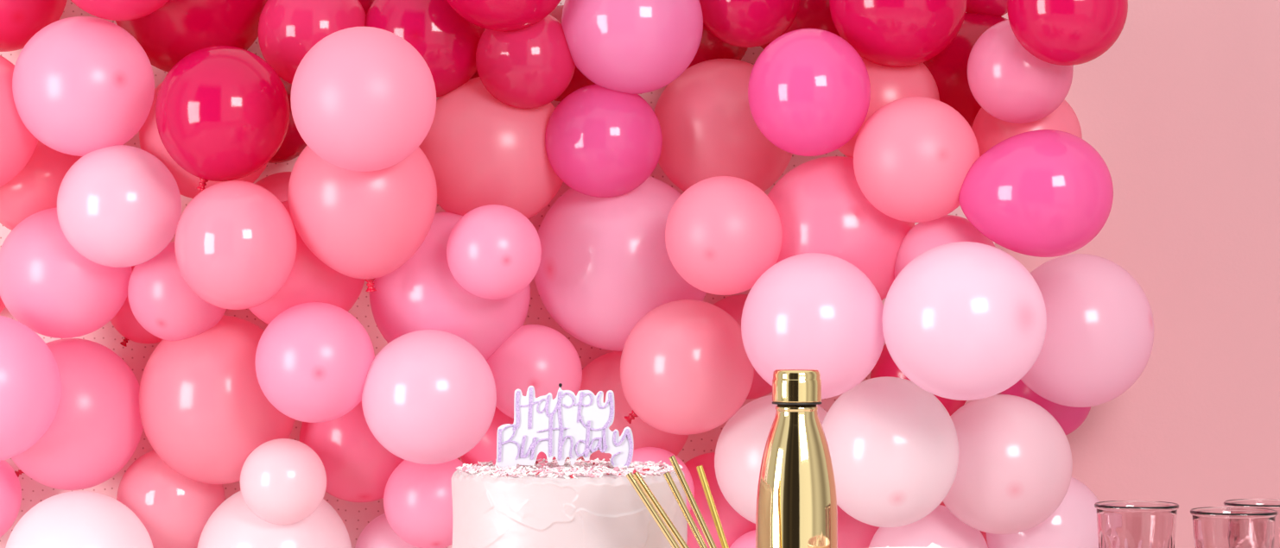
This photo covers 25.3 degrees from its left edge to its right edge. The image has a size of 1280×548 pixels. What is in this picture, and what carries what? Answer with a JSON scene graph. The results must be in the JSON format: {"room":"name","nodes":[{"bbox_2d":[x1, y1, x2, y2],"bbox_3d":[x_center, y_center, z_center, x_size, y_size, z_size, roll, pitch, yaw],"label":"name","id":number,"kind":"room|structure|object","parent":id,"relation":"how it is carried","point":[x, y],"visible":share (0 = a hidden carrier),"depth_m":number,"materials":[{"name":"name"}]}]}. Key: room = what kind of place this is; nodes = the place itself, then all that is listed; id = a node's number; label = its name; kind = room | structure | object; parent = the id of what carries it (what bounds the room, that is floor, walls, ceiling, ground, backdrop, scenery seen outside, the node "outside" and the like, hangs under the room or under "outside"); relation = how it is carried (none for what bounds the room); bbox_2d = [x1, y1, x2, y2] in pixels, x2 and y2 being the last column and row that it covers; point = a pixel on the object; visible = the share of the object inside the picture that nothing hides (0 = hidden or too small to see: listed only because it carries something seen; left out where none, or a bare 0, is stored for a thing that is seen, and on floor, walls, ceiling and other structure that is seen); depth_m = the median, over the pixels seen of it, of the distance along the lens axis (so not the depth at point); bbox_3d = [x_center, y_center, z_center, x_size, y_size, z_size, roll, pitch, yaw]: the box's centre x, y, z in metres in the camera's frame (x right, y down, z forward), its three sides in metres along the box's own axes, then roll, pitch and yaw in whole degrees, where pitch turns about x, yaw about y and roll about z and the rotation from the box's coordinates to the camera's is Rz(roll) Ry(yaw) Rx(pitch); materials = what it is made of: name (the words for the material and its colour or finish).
{"room":"party room","nodes":[
{"label":"party room","id":0,"kind":"room"},
{"bbox_2d":[994,0,1279,547],"bbox_3d":[0.000,-0.158,3.250,4.400,2.500,0.100,0,0,0],"label":"wall","id":1,"kind":"structure","parent":0,"point":[1181,111],"depth_m":3.20,"materials":[{"name":"pink paint"}]},
{"bbox_2d":[0,0,994,547],"bbox_3d":[-0.452,-0.268,3.193,1.697,1.180,0.010,0,0,0],"label":"board","id":2,"kind":"object","parent":1,"relation":"attached to","point":[355,516],"visible":0.02,"depth_m":3.19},
{"bbox_2d":[0,296,5,312],"bbox_3d":[-0.728,0.021,3.157,0.057,0.057,0.058,0,0,0],"label":"balloon","id":3,"kind":"object","parent":2,"relation":"attached to","point":[2,305],"visible":0.23,"depth_m":3.15,"materials":[{"name":"pink rubber"}]},
{"bbox_2d":[0,460,25,538],"bbox_3d":[-0.736,0.247,3.130,0.109,0.108,0.108,0,0,27],"label":"balloon","id":4,"kind":"object","parent":2,"relation":"attached to","point":[10,490],"visible":0.88,"depth_m":3.11,"materials":[{"name":"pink rubber"}]},
{"bbox_2d":[0,0,67,51],"bbox_3d":[-0.698,-0.316,3.110,0.147,0.147,0.148,0,0,0],"label":"balloon","id":5,"kind":"object","parent":2,"relation":"attached to","point":[20,20],"visible":0.88,"depth_m":3.07,"materials":[{"name":"red rubber"}]},
{"bbox_2d":[110,266,162,347],"bbox_3d":[-0.539,0.029,3.136,0.097,0.102,0.097,0,0,0],"label":"balloon","id":6,"kind":"object","parent":2,"relation":"attached to","point":[124,321],"visible":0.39,"depth_m":3.11,"materials":[{"name":"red rubber"}]},
{"bbox_2d":[116,450,225,547],"bbox_3d":[-0.514,0.253,3.125,0.118,0.126,0.117,0,0,0],"label":"balloon","id":7,"kind":"object","parent":2,"relation":"attached to","point":[174,510],"visible":0.59,"depth_m":3.08,"materials":[{"name":"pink rubber"}]},
{"bbox_2d":[5,491,153,547],"bbox_3d":[-0.603,0.314,3.067,0.162,0.162,0.165,0,0,0],"label":"balloon","id":8,"kind":"object","parent":7,"relation":"attached to","point":[72,519],"visible":1,"depth_m":3.02,"materials":[{"name":"rubber"}]},
{"bbox_2d":[11,338,143,490],"bbox_3d":[-0.619,0.153,3.104,0.156,0.166,0.164,0,0,0],"label":"balloon","id":9,"kind":"object","parent":8,"relation":"on","point":[96,428],"visible":0.73,"depth_m":3.05,"materials":[{"name":"pink rubber"}]},
{"bbox_2d":[0,316,61,461],"bbox_3d":[-0.684,0.120,2.982,0.155,0.155,0.161,0,0,0],"label":"balloon","id":10,"kind":"object","parent":9,"relation":"attached to","point":[30,385],"visible":1,"depth_m":2.94,"materials":[{"name":"pink rubber"}]},
{"bbox_2d":[0,207,131,338],"bbox_3d":[-0.620,-0.001,3.067,0.143,0.141,0.145,0,0,0],"label":"balloon","id":11,"kind":"object","parent":9,"relation":"on","point":[50,288],"visible":0.83,"depth_m":3.01,"materials":[{"name":"pink rubber"}]},
{"bbox_2d":[0,139,82,230],"bbox_3d":[-0.658,-0.103,3.123,0.125,0.125,0.127,0,0,0],"label":"balloon","id":12,"kind":"object","parent":11,"relation":"on","point":[34,189],"visible":0.34,"depth_m":3.07,"materials":[{"name":"pink rubber"}]},
{"bbox_2d":[0,55,38,187],"bbox_3d":[-0.717,-0.163,3.025,0.159,0.159,0.163,0,0,0],"label":"balloon","id":13,"kind":"object","parent":12,"relation":"attached to","point":[17,144],"visible":0.61,"depth_m":2.98,"materials":[{"name":"pink rubber"}]},
{"bbox_2d":[57,145,181,267],"bbox_3d":[-0.547,-0.071,2.995,0.129,0.129,0.131,0,0,0],"label":"balloon","id":14,"kind":"object","parent":11,"relation":"attached to","point":[118,205],"visible":1,"depth_m":2.95,"materials":[{"name":"pink rubber"}]},
{"bbox_2d":[12,16,154,156],"bbox_3d":[-0.586,-0.198,2.999,0.148,0.147,0.148,0,0,0],"label":"balloon","id":15,"kind":"object","parent":14,"relation":"on","point":[81,85],"visible":0.99,"depth_m":2.95,"materials":[{"name":"pink rubber"}]},
{"bbox_2d":[70,0,169,20],"bbox_3d":[-0.542,-0.334,2.970,0.140,0.140,0.143,0,0,0],"label":"balloon","id":16,"kind":"object","parent":15,"relation":"on","point":[107,9],"visible":1,"depth_m":2.94,"materials":[{"name":"pink rubber"}]},
{"bbox_2d":[115,0,267,72],"bbox_3d":[-0.488,-0.298,3.096,0.172,0.190,0.172,0,0,0],"label":"balloon","id":17,"kind":"object","parent":2,"relation":"attached to","point":[179,28],"visible":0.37,"depth_m":3.04,"materials":[{"name":"red rubber"}]},
{"bbox_2d":[139,315,295,484],"bbox_3d":[-0.456,0.136,3.086,0.170,0.183,0.180,0,0,0],"label":"balloon","id":18,"kind":"object","parent":2,"relation":"attached to","point":[204,408],"visible":0.82,"depth_m":3.02,"materials":[{"name":"pink rubber"}]},
{"bbox_2d":[127,241,226,341],"bbox_3d":[-0.493,0.019,3.049,0.107,0.108,0.108,0,0,0],"label":"balloon","id":19,"kind":"object","parent":18,"relation":"attached to","point":[161,300],"visible":0.67,"depth_m":3.01,"materials":[{"name":"pink rubber"}]},
{"bbox_2d":[255,171,291,202],"bbox_3d":[-0.384,-0.052,3.125,0.119,0.119,0.122,0,0,0],"label":"balloon","id":20,"kind":"object","parent":2,"relation":"attached to","point":[277,184],"visible":0.13,"depth_m":3.09,"materials":[{"name":"pink rubber"}]},
{"bbox_2d":[268,77,306,163],"bbox_3d":[-0.402,-0.171,3.137,0.097,0.097,0.100,0,0,0],"label":"balloon","id":21,"kind":"object","parent":20,"relation":"on","point":[293,145],"visible":0.11,"depth_m":3.11,"materials":[{"name":"rubber"}]},
{"bbox_2d":[139,82,269,198],"bbox_3d":[-0.463,-0.151,3.048,0.144,0.144,0.147,0,0,0],"label":"balloon","id":22,"kind":"object","parent":21,"relation":"attached to","point":[150,142],"visible":0.09,"depth_m":3.00,"materials":[{"name":"pink rubber"}]},
{"bbox_2d":[247,200,364,324],"bbox_3d":[-0.360,-0.009,3.019,0.141,0.141,0.144,0,0,0],"label":"balloon","id":23,"kind":"object","parent":20,"relation":"attached to","point":[310,280],"visible":0.22,"depth_m":2.96,"materials":[{"name":"pink rubber"}]},
{"bbox_2d":[174,180,297,310],"bbox_3d":[-0.412,-0.029,2.909,0.123,0.132,0.130,0,0,0],"label":"balloon","id":24,"kind":"object","parent":23,"relation":"attached to","point":[235,241],"visible":1,"depth_m":2.86,"materials":[{"name":"pink rubber"}]},
{"bbox_2d":[155,45,290,190],"bbox_3d":[-0.428,-0.160,2.925,0.136,0.149,0.136,0,0,0],"label":"balloon","id":25,"kind":"object","parent":24,"relation":"on","point":[222,112],"visible":1,"depth_m":2.88,"materials":[{"name":"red rubber"}]},
{"bbox_2d":[254,302,374,423],"bbox_3d":[-0.337,0.092,2.958,0.124,0.125,0.128,0,0,0],"label":"balloon","id":26,"kind":"object","parent":23,"relation":"attached to","point":[313,360],"visible":0.97,"depth_m":2.91,"materials":[{"name":"pink rubber"}]},
{"bbox_2d":[287,145,437,291],"bbox_3d":[-0.285,-0.070,2.934,0.153,0.176,0.153,0,0,0],"label":"balloon","id":27,"kind":"object","parent":23,"relation":"attached to","point":[364,225],"visible":0.69,"depth_m":2.88,"materials":[{"name":"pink rubber"}]},
{"bbox_2d":[290,26,436,171],"bbox_3d":[-0.275,-0.174,2.838,0.144,0.144,0.147,0,0,0],"label":"balloon","id":28,"kind":"object","parent":27,"relation":"attached to","point":[363,98],"visible":1,"depth_m":2.79,"materials":[{"name":"pink rubber"}]},
{"bbox_2d":[197,490,351,547],"bbox_3d":[-0.397,0.311,3.101,0.169,0.169,0.175,0,0,0],"label":"balloon","id":29,"kind":"object","parent":2,"relation":"attached to","point":[232,525],"visible":0.68,"depth_m":3.04,"materials":[{"name":"rubber"}]},
{"bbox_2d":[240,438,326,525],"bbox_3d":[-0.379,0.221,3.027,0.092,0.092,0.095,0,0,0],"label":"balloon","id":30,"kind":"object","parent":29,"relation":"on","point":[283,481],"visible":1,"depth_m":2.99,"materials":[{"name":"pink rubber"}]},
{"bbox_2d":[299,400,404,502],"bbox_3d":[-0.305,0.182,3.117,0.134,0.136,0.134,0,0,0],"label":"balloon","id":31,"kind":"object","parent":2,"relation":"attached to","point":[358,468],"visible":0.46,"depth_m":3.06,"materials":[{"name":"pink rubber"}]},
{"bbox_2d":[383,458,462,547],"bbox_3d":[-0.225,0.244,3.077,0.104,0.106,0.104,0,0,0],"label":"balloon","id":32,"kind":"object","parent":31,"relation":"attached to","point":[418,500],"visible":0.61,"depth_m":3.04,"materials":[{"name":"pink rubber"}]},
{"bbox_2d":[358,0,373,14],"bbox_3d":[-0.294,-0.296,3.142,0.088,0.088,0.091,0,0,0],"label":"balloon","id":33,"kind":"object","parent":2,"relation":"attached to","point":[365,3],"visible":0.05,"depth_m":3.10,"materials":[{"name":"red rubber"}]},
{"bbox_2d":[354,513,448,547],"bbox_3d":[-0.262,0.312,3.133,0.104,0.104,0.106,0,0,0],"label":"balloon","id":34,"kind":"object","parent":2,"relation":"attached to","point":[378,534],"visible":0.38,"depth_m":3.10,"materials":[{"name":"pink rubber"}]},
{"bbox_2d":[369,211,530,361],"bbox_3d":[-0.204,0.019,3.058,0.172,0.172,0.176,0,0,0],"label":"balloon","id":35,"kind":"object","parent":2,"relation":"attached to","point":[423,293],"visible":0.56,"depth_m":2.98,"materials":[{"name":"pink rubber"}]},
{"bbox_2d":[361,329,496,464],"bbox_3d":[-0.218,0.127,2.952,0.139,0.140,0.142,0,0,0],"label":"balloon","id":36,"kind":"object","parent":35,"relation":"attached to","point":[429,396],"visible":1,"depth_m":2.90,"materials":[{"name":"pink rubber"}]},
{"bbox_2d":[418,76,563,219],"bbox_3d":[-0.158,-0.131,3.063,0.163,0.163,0.166,0,0,0],"label":"balloon","id":37,"kind":"object","parent":35,"relation":"on","point":[480,149],"visible":0.74,"depth_m":3.00,"materials":[{"name":"pink rubber"}]},
{"bbox_2d":[364,0,485,97],"bbox_3d":[-0.229,-0.254,3.040,0.132,0.133,0.137,0,0,0],"label":"balloon","id":38,"kind":"object","parent":37,"relation":"on","point":[447,42],"visible":0.62,"depth_m":2.98,"materials":[{"name":"red rubber"}]},
{"bbox_2d":[258,0,366,83],"bbox_3d":[-0.347,-0.257,3.034,0.118,0.120,0.120,0,0,0],"label":"balloon","id":39,"kind":"object","parent":38,"relation":"attached to","point":[288,29],"visible":0.61,"depth_m":2.98,"materials":[{"name":"rubber"}]},
{"bbox_2d":[470,69,479,79],"bbox_3d":[-0.178,-0.229,3.132,0.106,0.106,0.108,0,0,0],"label":"balloon","id":40,"kind":"object","parent":37,"relation":"on","point":[476,75],"visible":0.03,"depth_m":3.08,"materials":[{"name":"rubber"}]},
{"bbox_2d":[475,14,575,108],"bbox_3d":[-0.120,-0.227,2.998,0.105,0.105,0.108,0,0,0],"label":"balloon","id":41,"kind":"object","parent":37,"relation":"on","point":[531,66],"visible":0.88,"depth_m":2.96,"materials":[{"name":"red rubber"}]},
{"bbox_2d":[446,0,561,31],"bbox_3d":[-0.141,-0.322,2.945,0.143,0.143,0.146,0,0,0],"label":"balloon","id":42,"kind":"object","parent":41,"relation":"attached to","point":[491,15],"visible":1,"depth_m":2.91,"materials":[{"name":"red rubber"}]},
{"bbox_2d":[446,204,541,299],"bbox_3d":[-0.151,-0.023,2.953,0.098,0.098,0.100,0,0,0],"label":"balloon","id":43,"kind":"object","parent":35,"relation":"attached to","point":[494,251],"visible":1,"depth_m":2.92,"materials":[{"name":"pink rubber"}]},
{"bbox_2d":[460,406,555,466],"bbox_3d":[-0.145,0.179,3.128,0.114,0.114,0.116,0,0,0],"label":"balloon","id":44,"kind":"object","parent":2,"relation":"attached to","point":[485,451],"visible":0.13,"depth_m":3.08,"materials":[{"name":"pink rubber"}]},
{"bbox_2d":[486,324,582,418],"bbox_3d":[-0.115,0.107,3.054,0.105,0.105,0.109,0,0,0],"label":"balloon","id":45,"kind":"object","parent":44,"relation":"attached to","point":[541,358],"visible":0.77,"depth_m":3.01,"materials":[{"name":"pink rubber"}]},
{"bbox_2d":[549,5,595,101],"bbox_3d":[-0.081,-0.242,3.126,0.106,0.106,0.108,0,0,0],"label":"balloon","id":46,"kind":"object","parent":2,"relation":"attached to","point":[579,80],"visible":0.07,"depth_m":3.09,"materials":[{"name":"red rubber"}]},
{"bbox_2d":[534,176,706,351],"bbox_3d":[-0.019,-0.014,3.086,0.195,0.194,0.194,0,0,0],"label":"balloon","id":47,"kind":"object","parent":2,"relation":"attached to","point":[605,264],"visible":0.59,"depth_m":3.01,"materials":[{"name":"pink rubber"}]},
{"bbox_2d":[544,84,662,197],"bbox_3d":[-0.038,-0.141,3.014,0.124,0.120,0.125,0,0,0],"label":"balloon","id":48,"kind":"object","parent":47,"relation":"on","point":[600,142],"visible":0.98,"depth_m":2.97,"materials":[{"name":"pink rubber"}]},
{"bbox_2d":[561,0,703,94],"bbox_3d":[-0.008,-0.263,2.994,0.148,0.149,0.152,0,0,0],"label":"balloon","id":49,"kind":"object","parent":48,"relation":"on","point":[632,47],"visible":1,"depth_m":2.94,"materials":[{"name":"pink rubber"}]},
{"bbox_2d":[579,351,688,462],"bbox_3d":[-0.012,0.152,3.115,0.140,0.140,0.142,0,0,0],"label":"balloon","id":50,"kind":"object","parent":2,"relation":"attached to","point":[602,374],"visible":0.23,"depth_m":3.06,"materials":[{"name":"pink rubber"}]},
{"bbox_2d":[631,447,694,512],"bbox_3d":[0.010,0.233,3.049,0.096,0.096,0.098,0,0,0],"label":"balloon","id":51,"kind":"object","parent":50,"relation":"attached to","point":[644,454],"visible":0.06,"depth_m":3.03,"materials":[{"name":"pink rubber"}]},
{"bbox_2d":[620,299,754,435],"bbox_3d":[0.050,0.099,3.011,0.142,0.143,0.141,0,0,0],"label":"balloon","id":52,"kind":"object","parent":50,"relation":"attached to","point":[686,368],"visible":0.94,"depth_m":2.96,"materials":[{"name":"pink rubber"}]},
{"bbox_2d":[684,452,755,547],"bbox_3d":[0.086,0.258,3.123,0.125,0.125,0.127,0,0,0],"label":"balloon","id":53,"kind":"object","parent":2,"relation":"attached to","point":[734,526],"visible":0.24,"depth_m":3.07,"materials":[{"name":"pink rubber"}]},
{"bbox_2d":[729,530,755,547],"bbox_3d":[0.134,0.319,3.065,0.089,0.089,0.092,0,0,0],"label":"balloon","id":54,"kind":"object","parent":53,"relation":"attached to","point":[748,540],"visible":0.43,"depth_m":3.05,"materials":[{"name":"pink rubber"}]},
{"bbox_2d":[714,395,827,524],"bbox_3d":[0.151,0.200,3.036,0.143,0.144,0.146,0,0,0],"label":"balloon","id":55,"kind":"object","parent":54,"relation":"on","point":[739,450],"visible":0.34,"depth_m":2.99,"materials":[{"name":"pink rubber"}]},
{"bbox_2d":[653,58,792,191],"bbox_3d":[0.091,-0.155,3.096,0.158,0.158,0.161,0,0,0],"label":"balloon","id":56,"kind":"object","parent":2,"relation":"attached to","point":[709,129],"visible":0.73,"depth_m":3.03,"materials":[{"name":"pink rubber"}]},
{"bbox_2d":[686,23,747,69],"bbox_3d":[0.067,-0.269,3.130,0.110,0.110,0.112,0,0,0],"label":"balloon","id":57,"kind":"object","parent":56,"relation":"on","point":[711,47],"visible":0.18,"depth_m":3.08,"materials":[{"name":"red rubber"}]},
{"bbox_2d":[713,294,772,399],"bbox_3d":[0.115,0.080,3.127,0.115,0.116,0.118,0,0,0],"label":"balloon","id":58,"kind":"object","parent":2,"relation":"attached to","point":[733,306],"visible":0.16,"depth_m":3.09,"materials":[{"name":"pink rubber"}]},
{"bbox_2d":[760,0,840,49],"bbox_3d":[0.177,-0.298,3.119,0.132,0.132,0.135,0,0,0],"label":"balloon","id":59,"kind":"object","parent":2,"relation":"attached to","point":[811,14],"visible":0.13,"depth_m":3.06,"materials":[{"name":"red rubber"}]},
{"bbox_2d":[699,0,800,47],"bbox_3d":[0.115,-0.296,3.025,0.112,0.112,0.114,0,0,0],"label":"balloon","id":60,"kind":"object","parent":59,"relation":"attached to","point":[742,23],"visible":0.98,"depth_m":2.99,"materials":[{"name":"rubber"}]},
{"bbox_2d":[741,253,884,399],"bbox_3d":[0.173,0.052,2.845,0.145,0.146,0.151,0,0,0],"label":"balloon","id":61,"kind":"object","parent":2,"relation":"attached to","point":[820,312],"visible":0.91,"depth_m":2.79,"materials":[{"name":"pink rubber"}]},
{"bbox_2d":[767,156,914,300],"bbox_3d":[0.203,-0.040,2.948,0.164,0.164,0.168,0,0,0],"label":"balloon","id":62,"kind":"object","parent":2,"relation":"attached to","point":[820,205],"visible":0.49,"depth_m":2.88,"materials":[{"name":"pink rubber"}]},
{"bbox_2d":[665,176,782,295],"bbox_3d":[0.085,-0.039,2.895,0.119,0.121,0.122,0,0,0],"label":"balloon","id":63,"kind":"object","parent":62,"relation":"attached to","point":[722,233],"visible":0.97,"depth_m":2.85,"materials":[{"name":"pink rubber"}]},
{"bbox_2d":[853,96,979,222],"bbox_3d":[0.277,-0.115,2.861,0.127,0.126,0.129,0,0,0],"label":"balloon","id":64,"kind":"object","parent":62,"relation":"attached to","point":[913,157],"visible":0.97,"depth_m":2.81,"materials":[{"name":"pink rubber"}]},
{"bbox_2d":[893,215,995,278],"bbox_3d":[0.312,-0.007,2.902,0.107,0.107,0.109,0,0,0],"label":"balloon","id":65,"kind":"object","parent":62,"relation":"attached to","point":[923,237],"visible":0.17,"depth_m":2.87,"materials":[{"name":"pink rubber"}]},
{"bbox_2d":[836,505,879,547],"bbox_3d":[0.231,0.271,3.127,0.117,0.117,0.121,0,0,0],"label":"balloon","id":66,"kind":"object","parent":2,"relation":"attached to","point":[852,533],"visible":0.2,"depth_m":3.07,"materials":[{"name":"pink rubber"}]},
{"bbox_2d":[868,505,988,547],"bbox_3d":[0.309,0.313,3.057,0.133,0.133,0.136,0,0,0],"label":"balloon","id":67,"kind":"object","parent":66,"relation":"attached to","point":[940,528],"visible":0.66,"depth_m":3.01,"materials":[{"name":"pink rubber"}]},
{"bbox_2d":[837,57,939,158],"bbox_3d":[0.248,-0.175,2.954,0.125,0.125,0.129,0,0,0],"label":"balloon","id":68,"kind":"object","parent":2,"relation":"attached to","point":[888,85],"visible":0.21,"depth_m":2.90,"materials":[{"name":"pink rubber"}]},
{"bbox_2d":[747,28,870,156],"bbox_3d":[0.170,-0.183,2.871,0.123,0.129,0.130,0,0,0],"label":"balloon","id":69,"kind":"object","parent":68,"relation":"attached to","point":[809,89],"visible":1,"depth_m":2.82,"materials":[{"name":"pink rubber"}]},
{"bbox_2d":[829,0,967,67],"bbox_3d":[0.263,-0.281,2.899,0.140,0.140,0.144,0,0,0],"label":"balloon","id":70,"kind":"object","parent":68,"relation":"on","point":[886,33],"visible":0.94,"depth_m":2.85,"materials":[{"name":"rubber"}]},
{"bbox_2d":[870,344,966,416],"bbox_3d":[0.308,0.116,3.131,0.110,0.110,0.113,0,0,0],"label":"balloon","id":71,"kind":"object","parent":2,"relation":"attached to","point":[885,366],"visible":0.07,"depth_m":3.10,"materials":[{"name":"pink rubber"}]},
{"bbox_2d":[939,501,988,546],"bbox_3d":[0.368,0.273,3.143,0.084,0.084,0.086,0,0,0],"label":"balloon","id":72,"kind":"object","parent":2,"relation":"attached to","point":[984,535],"visible":0.02,"depth_m":3.10,"materials":[{"name":"pink rubber"}]},
{"bbox_2d":[985,477,1099,547],"bbox_3d":[0.439,0.278,3.077,0.130,0.130,0.133,0,0,0],"label":"balloon","id":73,"kind":"object","parent":72,"relation":"attached to","point":[1074,524],"visible":0.52,"depth_m":3.02,"materials":[{"name":"pink rubber"}]},
{"bbox_2d":[942,394,1072,534],"bbox_3d":[0.380,0.200,2.997,0.147,0.147,0.150,0,0,0],"label":"balloon","id":74,"kind":"object","parent":73,"relation":"attached to","point":[1015,469],"visible":0.9,"depth_m":2.94,"materials":[{"name":"pink rubber"}]},
{"bbox_2d":[821,376,959,527],"bbox_3d":[0.256,0.184,2.945,0.146,0.156,0.153,0,0,0],"label":"balloon","id":75,"kind":"object","parent":74,"relation":"attached to","point":[893,446],"visible":0.91,"depth_m":2.89,"materials":[{"name":"pink rubber"}]},
{"bbox_2d":[881,241,1046,400],"bbox_3d":[0.318,0.046,2.793,0.160,0.156,0.159,0,0,0],"label":"balloon","id":76,"kind":"object","parent":2,"relation":"attached to","point":[961,320],"visible":1,"depth_m":2.74,"materials":[{"name":"pink rubber"}]},
{"bbox_2d":[1001,380,1090,435],"bbox_3d":[0.447,0.132,3.136,0.101,0.101,0.104,0,0,0],"label":"balloon","id":77,"kind":"object","parent":2,"relation":"attached to","point":[1069,418],"visible":0.12,"depth_m":3.09,"materials":[{"name":"pink rubber"}]},
{"bbox_2d":[1020,253,1153,407],"bbox_3d":[0.468,0.060,3.041,0.159,0.164,0.160,0,0,0],"label":"balloon","id":78,"kind":"object","parent":77,"relation":"attached to","point":[1099,340],"visible":0.74,"depth_m":2.98,"materials":[{"name":"pink rubber"}]},
{"bbox_3d":[0.278,-0.266,3.075,0.123,0.123,0.126,0,0,0],"label":"balloon","id":79,"kind":"object","parent":2,"relation":"attached to","visible":0},
{"bbox_2d":[923,12,1007,127],"bbox_3d":[0.354,-0.205,3.003,0.142,0.142,0.145,0,0,0],"label":"balloon","id":80,"kind":"object","parent":79,"relation":"attached to","point":[948,69],"visible":0.25,"depth_m":2.94,"materials":[{"name":"red rubber"}]},
{"bbox_2d":[966,0,1007,16],"bbox_3d":[0.365,-0.301,2.997,0.067,0.067,0.069,0,0,0],"label":"balloon","id":81,"kind":"object","parent":80,"relation":"on","point":[990,7],"visible":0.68,"depth_m":2.97,"materials":[{"name":"red rubber"}]},
{"bbox_2d":[971,99,1082,157],"bbox_3d":[0.395,-0.137,2.918,0.113,0.113,0.117,0,0,0],"label":"balloon","id":82,"kind":"object","parent":80,"relation":"attached to","point":[989,130],"visible":0.2,"depth_m":2.88,"materials":[{"name":"pink rubber"}]},
{"bbox_2d":[967,19,1073,123],"bbox_3d":[0.379,-0.203,2.845,0.105,0.105,0.107,0,0,0],"label":"balloon","id":83,"kind":"object","parent":82,"relation":"attached to","point":[1010,84],"visible":0.83,"depth_m":2.81,"materials":[{"name":"pink rubber"}]},
{"bbox_2d":[1007,0,1127,65],"bbox_3d":[0.415,-0.261,2.772,0.116,0.116,0.118,0,0,0],"label":"balloon","id":84,"kind":"object","parent":83,"relation":"attached to","point":[1055,32],"visible":1,"depth_m":2.73,"materials":[{"name":"rubber"}]},
{"bbox_2d":[958,129,1113,257],"bbox_3d":[0.391,-0.080,2.822,0.153,0.126,0.128,0,0,0],"label":"balloon","id":85,"kind":"object","parent":82,"relation":"attached to","point":[1041,193],"visible":1,"depth_m":2.78,"materials":[{"name":"pink rubber"}]},
{"bbox_3d":[0.000,1.117,1.275,4.400,0.050,4.050,0,0,0],"label":"floor","id":86,"kind":"structure","parent":0,"visible":0},
{"bbox_3d":[0.100,0.717,2.490,1.900,0.750,0.660,0,0,0],"label":"table","id":87,"kind":"object","parent":86,"relation":"on","visible":0},
{"bbox_2d":[755,368,837,547],"bbox_3d":[0.135,0.212,2.450,0.070,0.260,0.070,0,0,0],"label":"bottle","id":88,"kind":"object","parent":87,"relation":"on","point":[796,497],"visible":1,"depth_m":2.43,"materials":[{"name":"gold metal"}]},
{"bbox_2d":[871,546,947,547],"bbox_3d":[0.230,0.288,2.380,0.126,0.108,0.126,0,0,0],"label":"dish","id":89,"kind":"object","parent":87,"relation":"on","point":[892,547],"visible":0.76,"depth_m":2.44,"materials":[{"name":"white ceramic"}]},
{"bbox_2d":[926,542,942,547],"bbox_3d":[0.247,0.236,2.392,0.022,0.022,0.022,0,0,-9],"label":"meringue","id":90,"kind":"object","parent":89,"relation":"in","point":[932,545],"visible":1,"depth_m":2.39,"materials":[{"name":"white food"}]},
{"bbox_2d":[1094,500,1179,547],"bbox_3d":[0.434,0.272,2.493,0.074,0.141,0.074,0,0,18],"label":"drinking glass","id":91,"kind":"object","parent":87,"relation":"on","point":[1120,524],"visible":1,"depth_m":2.46,"materials":[{"name":"clear"}]},
{"bbox_2d":[1190,506,1278,547],"bbox_3d":[0.505,0.272,2.425,0.074,0.141,0.074,0,0,42],"label":"drinking glass","id":92,"kind":"object","parent":87,"relation":"on","point":[1213,527],"visible":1,"depth_m":2.40,"materials":[{"name":"clear"}]},
{"bbox_2d":[1223,499,1279,547],"bbox_3d":[0.552,0.272,2.513,0.074,0.141,0.074,0,0,15],"label":"drinking glass","id":93,"kind":"object","parent":87,"relation":"on","point":[1274,504],"visible":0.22,"depth_m":2.49,"materials":[{"name":"clear"}]},
{"bbox_3d":[-0.062,0.320,2.500,0.250,0.045,0.250,0,0,0],"label":"cake stand","id":94,"kind":"object","parent":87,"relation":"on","visible":0},
{"bbox_2d":[451,462,687,547],"bbox_3d":[-0.062,0.234,2.500,0.210,0.126,0.210,0,0,0],"label":"birthday cake","id":95,"kind":"object","parent":94,"relation":"on","point":[605,511],"visible":0.77,"depth_m":2.41,"materials":[{"name":"white food"}]},
{"bbox_2d":[495,383,633,468],"bbox_3d":[-0.066,0.133,2.499,0.121,0.074,0.006,0,0,0],"label":"cake topper","id":96,"kind":"object","parent":95,"relation":"on","point":[573,427],"visible":1,"depth_m":2.50,"materials":[{"name":"purple wax"}]},
{"bbox_2d":[456,458,682,479],"bbox_3d":[-0.061,0.170,2.501,0.197,0.008,0.200,0,0,0],"label":"sprinkles","id":97,"kind":"object","parent":95,"relation":"on","point":[599,469],"visible":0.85,"depth_m":2.48,"materials":[{"name":"white food"}]},
{"bbox_3d":[0.105,0.317,2.360,0.077,0.050,0.077,0,0,0],"label":"cup","id":98,"kind":"object","parent":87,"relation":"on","visible":0},
{"bbox_2d":[626,472,679,547],"bbox_3d":[0.045,0.250,2.348,0.115,0.174,0.005,0,0,0],"label":"straw","id":99,"kind":"object","parent":98,"relation":"in","point":[630,478],"visible":1,"depth_m":2.35,"materials":[{"name":"gold metal"}]},
{"bbox_2d":[633,471,689,547],"bbox_3d":[0.053,0.250,2.356,0.118,0.174,0.005,0,0,0],"label":"straw","id":100,"kind":"object","parent":98,"relation":"in","point":[641,482],"visible":1,"depth_m":2.35,"materials":[{"name":"gold metal"}]},
{"bbox_2d":[663,472,707,547],"bbox_3d":[0.065,0.250,2.360,0.091,0.173,0.005,0,0,0],"label":"straw","id":101,"kind":"object","parent":98,"relation":"in","point":[668,478],"visible":1,"depth_m":2.36,"materials":[{"name":"gold metal"}]},
{"bbox_2d":[668,456,716,547],"bbox_3d":[0.068,0.244,2.368,0.089,0.186,0.005,0,0,0],"label":"straw","id":102,"kind":"object","parent":98,"relation":"in","point":[673,460],"visible":1,"depth_m":2.37,"materials":[{"name":"gold metal"}]},
{"bbox_2d":[696,465,728,547],"bbox_3d":[0.077,0.248,2.374,0.062,0.177,0.005,0,0,0],"label":"straw","id":103,"kind":"object","parent":98,"relation":"in","point":[700,469],"visible":1,"depth_m":2.37,"materials":[{"name":"gold metal"}]}
]}

